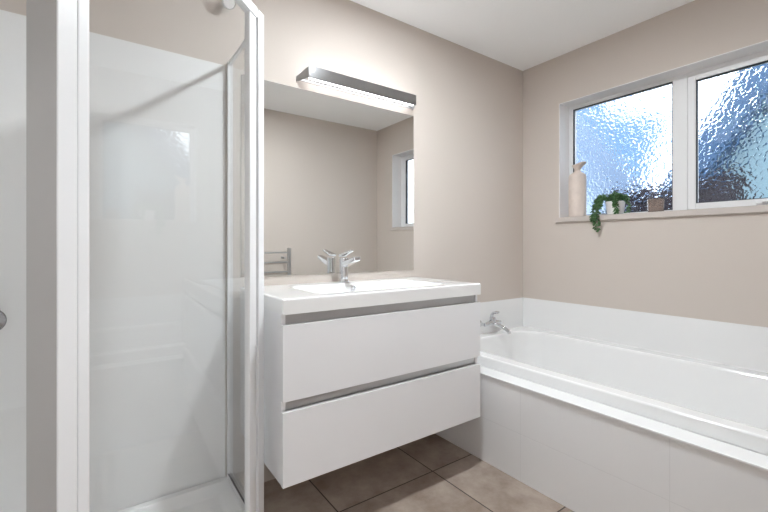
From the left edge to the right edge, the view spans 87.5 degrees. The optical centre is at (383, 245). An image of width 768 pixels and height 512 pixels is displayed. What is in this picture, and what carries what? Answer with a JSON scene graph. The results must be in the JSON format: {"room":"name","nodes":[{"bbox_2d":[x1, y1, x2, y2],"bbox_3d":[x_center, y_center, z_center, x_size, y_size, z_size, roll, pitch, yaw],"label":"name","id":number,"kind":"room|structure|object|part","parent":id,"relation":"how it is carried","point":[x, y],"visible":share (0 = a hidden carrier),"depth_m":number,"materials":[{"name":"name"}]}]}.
{"room":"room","nodes":[
{"label":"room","id":0,"kind":"room"},
{"bbox_2d":[0,0,522,486],"bbox_3d":[-0.223,-0.100,2.171,3.283,2.400,0.120,0,0,-35],"label":"wall","id":1,"kind":"structure","parent":0,"point":[467,113],"depth_m":2.39,"materials":[{"name":"beige paint"}]},
{"bbox_2d":[222,0,234,9],"bbox_3d":[-0.675,-1.098,1.730,0.054,0.171,0.075,0,0,-35],"label":"rose","id":2,"kind":"object","parent":1,"relation":"attached to","point":[228,4],"visible":0.94,"depth_m":1.71,"materials":[{"name":"silver metal"}]},
{"bbox_2d":[241,74,413,276],"bbox_3d":[-0.233,-0.311,2.086,0.999,0.908,0.006,0,0,-35],"label":"mirror","id":3,"kind":"object","parent":1,"relation":"attached to","point":[339,173],"visible":0.93,"depth_m":2.06,"materials":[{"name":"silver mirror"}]},
{"bbox_2d":[296,65,415,109],"bbox_3d":[-0.110,-0.832,2.138,0.734,0.066,0.064,0,0,-35],"label":"vanity light","id":4,"kind":"object","parent":1,"relation":"attached to","point":[314,73],"visible":1,"depth_m":2.09,"materials":[{"name":"silver metal"}]},
{"bbox_3d":[-0.127,-0.813,2.162,0.718,0.014,0.005,0,0,-35],"label":"wall plate","id":5,"kind":"part","parent":4,"relation":"part of","materials":[{"name":"plastic"}]},
{"bbox_2d":[309,78,412,105],"bbox_3d":[-0.096,-0.830,2.129,0.650,0.046,0.020,0,0,-35],"label":"diffuser","id":6,"kind":"object","parent":4,"relation":"attached to","point":[354,84],"depth_m":2.13,"materials":[{"name":"white plastic"}]},
{"bbox_2d":[241,295,479,488],"bbox_3d":[-0.086,0.540,1.881,1.007,0.599,0.511,0,0,-35],"label":"vanity unit","id":7,"kind":"object","parent":1,"relation":"attached to","point":[343,387],"visible":0.87,"depth_m":1.58,"materials":[{"name":"white paint"}]},
{"bbox_2d":[240,277,480,314],"bbox_3d":[-0.085,0.232,1.880,1.011,0.091,0.513,0,0,-35],"label":"basin","id":8,"kind":"object","parent":7,"relation":"in","point":[284,299],"visible":0.92,"depth_m":1.70,"materials":[{"name":"white ceramic"}]},
{"bbox_2d":[338,250,359,282],"bbox_3d":[-0.172,0.104,1.979,0.054,0.163,0.159,0,0,-35],"label":"mixer tap","id":9,"kind":"object","parent":8,"relation":"on","point":[344,263],"visible":1,"depth_m":2.00,"materials":[{"name":"silver metal"}]},
{"bbox_3d":[-0.186,0.041,1.998,0.039,0.036,0.103,0,0,-35],"label":"lever","id":10,"kind":"part","parent":9,"relation":"part of","materials":[{"name":"silver metal"}]},
{"bbox_3d":[-0.162,0.082,1.964,0.036,0.053,0.122,0,0,-35],"label":"spout","id":11,"kind":"part","parent":9,"relation":"part of","materials":[{"name":"silver metal"}]},
{"bbox_3d":[0.057,0.710,1.680,1.007,0.260,0.018,0,0,-35],"label":"drawer","id":12,"kind":"part","parent":7,"relation":"part of","materials":[{"name":"white paint"}]},
{"bbox_3d":[0.057,0.411,1.680,1.007,0.266,0.018,0,0,-35],"label":"drawer","id":13,"kind":"part","parent":7,"relation":"part of","materials":[{"name":"white paint"}]},
{"bbox_2d":[480,297,522,333],"bbox_3d":[0.625,0.519,2.697,1.002,0.263,0.005,0,0,-35],"label":"panel","id":14,"kind":"object","parent":1,"relation":"attached to","point":[511,310],"visible":0.24,"depth_m":2.86,"materials":[{"name":"white plastic"}]},
{"bbox_2d":[480,311,510,333],"bbox_3d":[0.754,0.513,2.676,0.198,0.147,0.175,0,0,-35],"label":"mixer tap","id":15,"kind":"object","parent":14,"relation":"attached to","point":[492,321],"visible":0.92,"depth_m":2.67,"materials":[{"name":"silver metal"}]},
{"bbox_3d":[0.743,0.464,2.692,0.024,0.050,0.072,0,0,-35],"label":"lever","id":16,"kind":"part","parent":15,"relation":"part of","materials":[{"name":"silver metal"}]},
{"bbox_3d":[0.783,0.551,2.664,0.126,0.071,0.026,0,0,39],"label":"spout","id":17,"kind":"part","parent":15,"relation":"part of","materials":[{"name":"silver metal"}]},
{"bbox_2d":[264,434,573,511],"bbox_3d":[0.373,1.160,1.334,3.283,0.120,2.176,0,0,-35],"label":"floor","id":18,"kind":"structure","parent":0,"point":[430,473],"depth_m":1.81,"materials":[{"name":"tile"}]},
{"bbox_2d":[117,473,244,511],"bbox_3d":[-0.769,1.055,1.133,0.937,0.090,0.926,0,0,-35],"label":"shower tray","id":19,"kind":"object","parent":18,"relation":"on","point":[218,495],"visible":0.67,"depth_m":1.61,"materials":[{"name":"white plastic"}]},
{"bbox_2d":[0,10,225,511],"bbox_3d":[-0.790,0.114,1.118,0.897,1.803,0.939,0,0,-35],"label":"lining","id":20,"kind":"object","parent":19,"relation":"on","point":[157,117],"visible":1,"depth_m":1.57,"materials":[{"name":"white plastic"}]},
{"bbox_2d":[0,311,6,329],"bbox_3d":[-1.285,0.232,1.304,0.080,0.116,0.052,0,0,-35],"label":"shower mixer","id":21,"kind":"object","parent":20,"relation":"attached to","point":[3,319],"visible":1,"depth_m":1.34,"materials":[{"name":"silver metal"}]},
{"bbox_2d":[26,0,263,511],"bbox_3d":[-0.650,0.085,1.110,0.298,1.850,1.294,0,0,10],"label":"shower frame","id":22,"kind":"object","parent":19,"relation":"on","point":[57,31],"visible":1,"depth_m":0.73,"materials":[{"name":"white metal"}]},
{"bbox_3d":[-0.599,0.085,0.726,0.068,1.850,0.045,0,0,-35],"label":"corner post","id":23,"kind":"part","parent":22,"relation":"part of","materials":[{"name":"white metal"}]},
{"bbox_3d":[-0.573,1.003,1.610,0.024,0.014,0.349,0,0,-35],"label":"rail","id":24,"kind":"part","parent":22,"relation":"part of","materials":[{"name":"white metal"}]},
{"bbox_3d":[-0.573,-0.793,1.610,0.014,0.014,0.349,0,0,-35],"label":"rail","id":25,"kind":"part","parent":22,"relation":"part of","materials":[{"name":"white metal"}]},
{"bbox_3d":[-0.524,-0.823,1.086,0.030,0.035,0.683,0,0,11],"label":"rail","id":26,"kind":"part","parent":22,"relation":"part of","materials":[{"name":"white metal"}]},
{"bbox_3d":[-0.454,0.085,1.454,0.036,1.850,0.054,0,0,-35],"label":"corner post","id":27,"kind":"part","parent":22,"relation":"part of","materials":[{"name":"white metal"}]},
{"bbox_2d":[435,365,767,511],"bbox_3d":[0.835,0.876,1.662,0.100,0.447,1.932,0,0,-35],"label":"surround","id":28,"kind":"object","parent":18,"relation":"on","point":[583,454],"visible":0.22,"depth_m":1.58,"materials":[{"name":"white tile"}]},
{"bbox_2d":[477,326,767,455],"bbox_3d":[1.190,0.786,2.008,0.879,0.378,1.774,0,0,-35],"label":"bathtub","id":29,"kind":"object","parent":18,"relation":"on","point":[726,403],"visible":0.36,"depth_m":2.03,"materials":[{"name":"white plastic"}]},
{"bbox_2d":[350,0,694,70],"bbox_3d":[0.373,-1.350,1.334,3.283,0.100,2.176,0,0,-35],"label":"ceiling","id":30,"kind":"structure","parent":0,"point":[522,35],"depth_m":2.32,"materials":[{"name":"white paint"}]},
{"bbox_2d":[523,0,767,326],"bbox_3d":[1.654,-0.100,2.244,0.140,2.400,1.936,0,0,-35],"label":"wall","id":31,"kind":"structure","parent":0,"point":[705,267],"depth_m":2.33,"materials":[{"name":"beige paint"}]},
{"bbox_2d":[523,297,767,371],"bbox_3d":[1.594,0.519,2.203,0.005,0.263,1.934,0,0,-35],"label":"panel","id":32,"kind":"object","parent":31,"relation":"attached to","point":[741,345],"visible":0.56,"depth_m":2.26,"materials":[{"name":"white plastic"}]},
{"bbox_2d":[555,40,767,222],"bbox_3d":[1.655,-0.565,2.244,0.182,0.815,1.393,0,0,-35],"label":"window","id":33,"kind":"structure","parent":31,"relation":"in","point":[693,137],"depth_m":2.27,"materials":[{"name":"white"}]},
{"bbox_2d":[568,161,586,216],"bbox_3d":[1.307,-0.373,2.711,0.110,0.365,0.110,0,0,23],"label":"vase","id":34,"kind":"object","parent":33,"relation":"on","point":[577,191],"visible":0.91,"depth_m":2.67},
{"bbox_2d":[589,191,631,231],"bbox_3d":[1.396,-0.209,2.482,0.201,0.256,0.159,0,0,9],"label":"potted plant","id":35,"kind":"object","parent":33,"relation":"on","point":[614,205],"visible":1,"depth_m":2.48,"materials":[{"name":"green plant"}]},
{"bbox_3d":[1.442,-0.231,2.501,0.108,0.082,0.108,0,0,-35],"label":"pot","id":36,"kind":"part","parent":35,"relation":"part of","materials":[{"name":"white ceramic"}]},
{"bbox_3d":[1.503,-0.574,2.561,0.005,0.744,0.599,0,0,-35],"label":"pane","id":37,"kind":"part","parent":33,"relation":"part of","materials":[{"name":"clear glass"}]},
{"bbox_2d":[647,198,664,211],"bbox_3d":[1.580,-0.229,2.331,0.085,0.078,0.085,0,0,-35],"label":"candle","id":38,"kind":"object","parent":33,"relation":"on","point":[653,205],"visible":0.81,"depth_m":2.30,"materials":[{"name":"beige wax"}]},
{"bbox_3d":[1.646,-0.173,2.238,0.160,0.033,1.393,0,0,-35],"label":"sill","id":39,"kind":"part","parent":33,"relation":"part of","materials":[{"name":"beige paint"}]},
{"bbox_3d":[1.894,-0.570,2.014,0.049,0.740,0.600,0,0,-35],"label":"sash","id":40,"kind":"part","parent":33,"relation":"part of","materials":[{"name":"white"}]},
{"bbox_3d":[1.892,-0.573,2.014,0.005,0.686,0.529,0,0,-35],"label":"pane","id":41,"kind":"part","parent":33,"relation":"part of","materials":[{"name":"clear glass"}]}
]}

